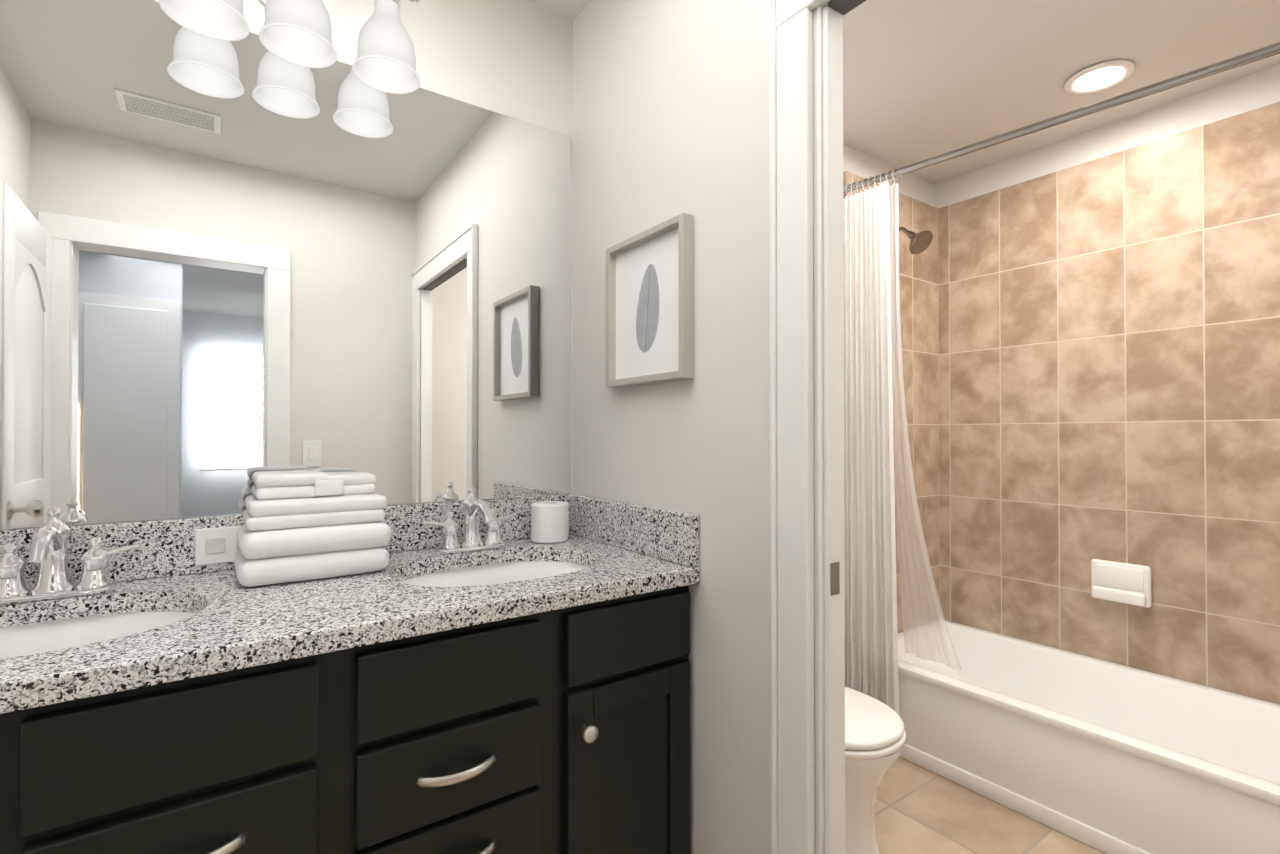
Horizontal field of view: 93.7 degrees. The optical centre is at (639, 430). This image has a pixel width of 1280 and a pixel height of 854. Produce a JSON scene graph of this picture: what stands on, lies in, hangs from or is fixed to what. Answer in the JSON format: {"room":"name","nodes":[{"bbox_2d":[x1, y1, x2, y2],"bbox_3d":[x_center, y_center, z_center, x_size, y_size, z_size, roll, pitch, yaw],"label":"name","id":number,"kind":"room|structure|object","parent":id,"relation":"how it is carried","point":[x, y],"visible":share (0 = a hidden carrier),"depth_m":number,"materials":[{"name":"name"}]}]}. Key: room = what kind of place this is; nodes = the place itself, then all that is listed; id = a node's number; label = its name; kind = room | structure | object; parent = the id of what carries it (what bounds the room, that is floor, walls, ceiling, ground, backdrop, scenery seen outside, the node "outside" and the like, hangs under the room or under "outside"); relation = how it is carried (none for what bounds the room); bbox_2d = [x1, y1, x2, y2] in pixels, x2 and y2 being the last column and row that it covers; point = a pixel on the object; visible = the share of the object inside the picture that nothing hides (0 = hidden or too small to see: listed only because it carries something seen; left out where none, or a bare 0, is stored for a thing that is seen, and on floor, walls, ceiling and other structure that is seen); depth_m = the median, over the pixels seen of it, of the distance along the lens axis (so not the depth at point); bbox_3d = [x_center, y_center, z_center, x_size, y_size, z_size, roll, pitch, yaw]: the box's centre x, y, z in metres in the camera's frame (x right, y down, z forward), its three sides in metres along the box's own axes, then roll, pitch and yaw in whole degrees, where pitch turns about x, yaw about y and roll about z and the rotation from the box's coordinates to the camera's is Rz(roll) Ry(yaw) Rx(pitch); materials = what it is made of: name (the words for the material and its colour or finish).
{"room":"bathroom","nodes":[
{"label":"bathroom","id":0,"kind":"room"},
{"bbox_2d":[2,0,933,529],"bbox_3d":[-0.015,0.014,1.856,3.465,2.300,0.120,0,-1,-35],"label":"wall","id":1,"kind":"structure","parent":0,"point":[512,58],"depth_m":1.55,"materials":[{"name":"white paint"}]},
{"bbox_2d":[0,494,567,593],"bbox_3d":[-0.736,0.225,1.257,1.358,0.106,0.020,0,-1,-35],"label":"backsplash","id":2,"kind":"structure","parent":1,"relation":"attached to","point":[43,557],"depth_m":1.12,"materials":[{"name":"grey stone"}]},
{"bbox_2d":[195,526,240,565],"bbox_3d":[-0.809,0.226,1.188,0.115,0.070,0.007,0,-1,-35],"label":"electrical outlet plate","id":3,"kind":"object","parent":2,"relation":"attached to","point":[216,545],"visible":0.65,"depth_m":1.17,"materials":[{"name":"white plastic"}]},
{"bbox_2d":[0,0,569,529],"bbox_3d":[-0.744,-0.322,1.265,1.346,0.984,0.006,0,-1,-35],"label":"mirror","id":4,"kind":"object","parent":1,"relation":"attached to","point":[228,270],"visible":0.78,"depth_m":1.23,"materials":[{"name":"clear glass"}]},
{"bbox_2d":[158,0,420,93],"bbox_3d":[-0.679,-0.874,1.200,0.455,0.254,0.194,0,-1,-35],"label":"sconce","id":5,"kind":"object","parent":1,"relation":"attached to","point":[297,32],"visible":1,"depth_m":1.21,"materials":[{"name":"white glass"}]},
{"bbox_2d":[843,171,939,632],"bbox_3d":[1.068,-0.068,2.532,0.675,1.876,0.030,0,-1,-35],"label":"wall tile","id":6,"kind":"structure","parent":1,"relation":"attached to","point":[919,299],"depth_m":2.64,"materials":[{"name":"beige tile"}]},
{"bbox_2d":[899,227,932,253],"bbox_3d":[1.063,-0.770,2.394,0.102,0.153,0.198,0,-1,-35],"label":"shower head","id":7,"kind":"object","parent":6,"relation":"attached to","point":[921,241],"visible":0.71,"depth_m":2.34},
{"bbox_2d":[843,42,1279,193],"bbox_3d":[1.206,-0.885,1.700,0.060,0.145,1.559,0,-1,-35],"label":"curtain rod","id":8,"kind":"object","parent":1,"relation":"attached to","point":[1218,67],"visible":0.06,"depth_m":1.64,"materials":[{"name":"silver metal"}]},
{"bbox_2d":[843,168,961,715],"bbox_3d":[0.932,0.034,2.177,0.188,1.945,0.380,0,-1,-35],"label":"shower curtain","id":9,"kind":"object","parent":8,"relation":"hanging from","point":[877,463],"visible":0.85,"depth_m":2.17,"materials":[{"name":"fabric"}]},
{"bbox_2d":[572,0,818,853],"bbox_3d":[0.298,0.006,1.019,0.050,2.300,1.608,0,-1,-35],"label":"wall","id":10,"kind":"structure","parent":0,"point":[670,108],"depth_m":1.21,"materials":[{"name":"white paint"}]},
{"bbox_2d":[568,494,698,565],"bbox_3d":[-0.035,0.226,1.426,0.020,0.106,0.513,0,-1,-35],"label":"backsplash","id":11,"kind":"structure","parent":10,"relation":"attached to","point":[670,535],"depth_m":1.36,"materials":[{"name":"grey stone"}]},
{"bbox_2d":[606,213,693,387],"bbox_3d":[0.014,-0.275,1.353,0.030,0.338,0.298,0,-1,-35],"label":"framed picture","id":12,"kind":"object","parent":10,"relation":"attached to","point":[649,305],"visible":1,"depth_m":1.34,"materials":[{"name":"grey wood"}]},
{"bbox_2d":[769,0,843,853],"bbox_3d":[0.503,0.181,0.708,0.075,1.945,0.864,0,-1,-35],"label":"door frame","id":13,"kind":"structure","parent":10,"relation":"attached to","point":[792,812],"depth_m":1.00,"materials":[{"name":"white wood"}]},
{"bbox_2d":[823,6,844,853],"bbox_3d":[0.320,0.229,0.986,0.042,1.844,0.011,0,-1,-35],"label":"pocket door jamb edge","id":14,"kind":"structure","parent":10,"relation":"attached to","point":[834,438],"depth_m":0.98,"materials":[{"name":"painted wood"},{"name":"metal"}]},
{"bbox_2d":[828,0,865,14],"bbox_3d":[0.513,-0.697,0.723,0.042,0.004,0.656,0,-1,-35],"label":"trim","id":15,"kind":"structure","parent":10,"relation":"attached to","point":[843,7],"depth_m":0.98,"materials":[{"name":"grey"}]},
{"bbox_2d":[527,0,1279,184],"bbox_3d":[1.326,-1.186,-0.983,4.600,0.050,6.320,0,-1,-35],"label":"ceiling","id":16,"kind":"structure","parent":0,"point":[924,79],"depth_m":1.84,"materials":[{"name":"white paint"}]},
{"bbox_2d":[1063,60,1135,94],"bbox_3d":[1.471,-1.129,1.926,0.184,0.012,0.184,0,-1,-35],"label":"recessed light","id":17,"kind":"object","parent":16,"relation":"in","point":[1098,77],"visible":0.98,"depth_m":1.92,"materials":[{"name":"white"}]},
{"bbox_2d":[875,757,1105,853],"bbox_3d":[1.326,1.164,-1.004,4.600,0.050,6.320,0,-1,-35],"label":"floor","id":18,"kind":"structure","parent":0,"point":[920,810],"depth_m":1.77,"materials":[{"name":"tile"}]},
{"bbox_2d":[0,578,699,853],"bbox_3d":[-0.582,0.733,1.036,1.358,0.847,0.552,0,-1,-35],"label":"bathroom vanity","id":19,"kind":"object","parent":18,"relation":"on","point":[470,674],"depth_m":0.89,"materials":[{"name":"painted wood"},{"name":"granite"},{"name":"brushed nickel"}]},
{"bbox_2d":[0,534,699,701],"bbox_3d":[-0.587,0.293,1.046,1.358,0.033,0.536,0,-1,-35],"label":"countertop","id":20,"kind":"structure","parent":19,"relation":"on","point":[65,637],"depth_m":0.99,"materials":[{"name":"grey stone"}]},
{"bbox_2d":[0,506,138,604],"bbox_3d":[-0.948,0.201,0.961,0.218,0.149,0.146,0,-1,-35],"label":"faucet","id":21,"kind":"object","parent":20,"relation":"on","point":[53,586],"depth_m":0.99,"materials":[{"name":"silver metal"}]},
{"bbox_2d":[234,469,390,586],"bbox_3d":[-0.641,0.179,1.179,0.256,0.197,0.200,0,-1,-35],"label":"towels","id":22,"kind":"object","parent":20,"relation":"on","point":[301,525],"visible":1,"depth_m":1.11,"materials":[{"name":"white fabric"}]},
{"bbox_2d":[423,486,512,553],"bbox_3d":[-0.369,0.204,1.371,0.218,0.149,0.146,0,-1,-35],"label":"faucet","id":23,"kind":"object","parent":20,"relation":"on","point":[471,543],"depth_m":1.39,"materials":[{"name":"silver metal"}]},
{"bbox_2d":[531,501,568,542],"bbox_3d":[-0.229,0.232,1.525,0.095,0.095,0.095,0,-1,-35],"label":"toilet paper roll","id":24,"kind":"object","parent":20,"relation":"on","point":[549,521],"visible":0.96,"depth_m":1.49,"materials":[{"name":"white paper"}]},
{"bbox_2d":[845,687,905,853],"bbox_3d":[0.476,0.804,1.756,0.399,0.718,0.584,0,-1,-35],"label":"toilet","id":25,"kind":"object","parent":18,"relation":"on","point":[875,735],"visible":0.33,"depth_m":1.56,"materials":[{"name":"white ceramic"}]},
{"bbox_2d":[898,620,1279,853],"bbox_3d":[1.510,1.002,1.898,0.674,0.325,1.497,0,-1,-35],"label":"bathtub","id":26,"kind":"object","parent":18,"relation":"on","point":[1106,757],"visible":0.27,"depth_m":1.85,"materials":[{"name":"white ceramic"}]},
{"bbox_2d":[934,64,1279,208],"bbox_3d":[1.878,0.016,2.094,0.100,2.300,1.680,0,-1,-35],"label":"wall","id":27,"kind":"structure","parent":0,"point":[1254,91],"depth_m":2.18,"materials":[{"name":"white paint"}]},
{"bbox_2d":[938,102,1279,704],"bbox_3d":[1.794,-0.072,2.109,0.020,1.876,1.560,0,-1,-35],"label":"wall tile","id":28,"kind":"structure","parent":27,"relation":"attached to","point":[1109,357],"depth_m":2.16,"materials":[{"name":"beige tile"}]},
{"bbox_2d":[1091,559,1151,607],"bbox_3d":[1.717,0.547,2.151,0.050,0.144,0.174,0,-1,-35],"label":"soap dish","id":29,"kind":"object","parent":28,"relation":"attached to","point":[1124,583],"visible":1,"depth_m":2.13,"materials":[{"name":"white ceramic"}]}
]}

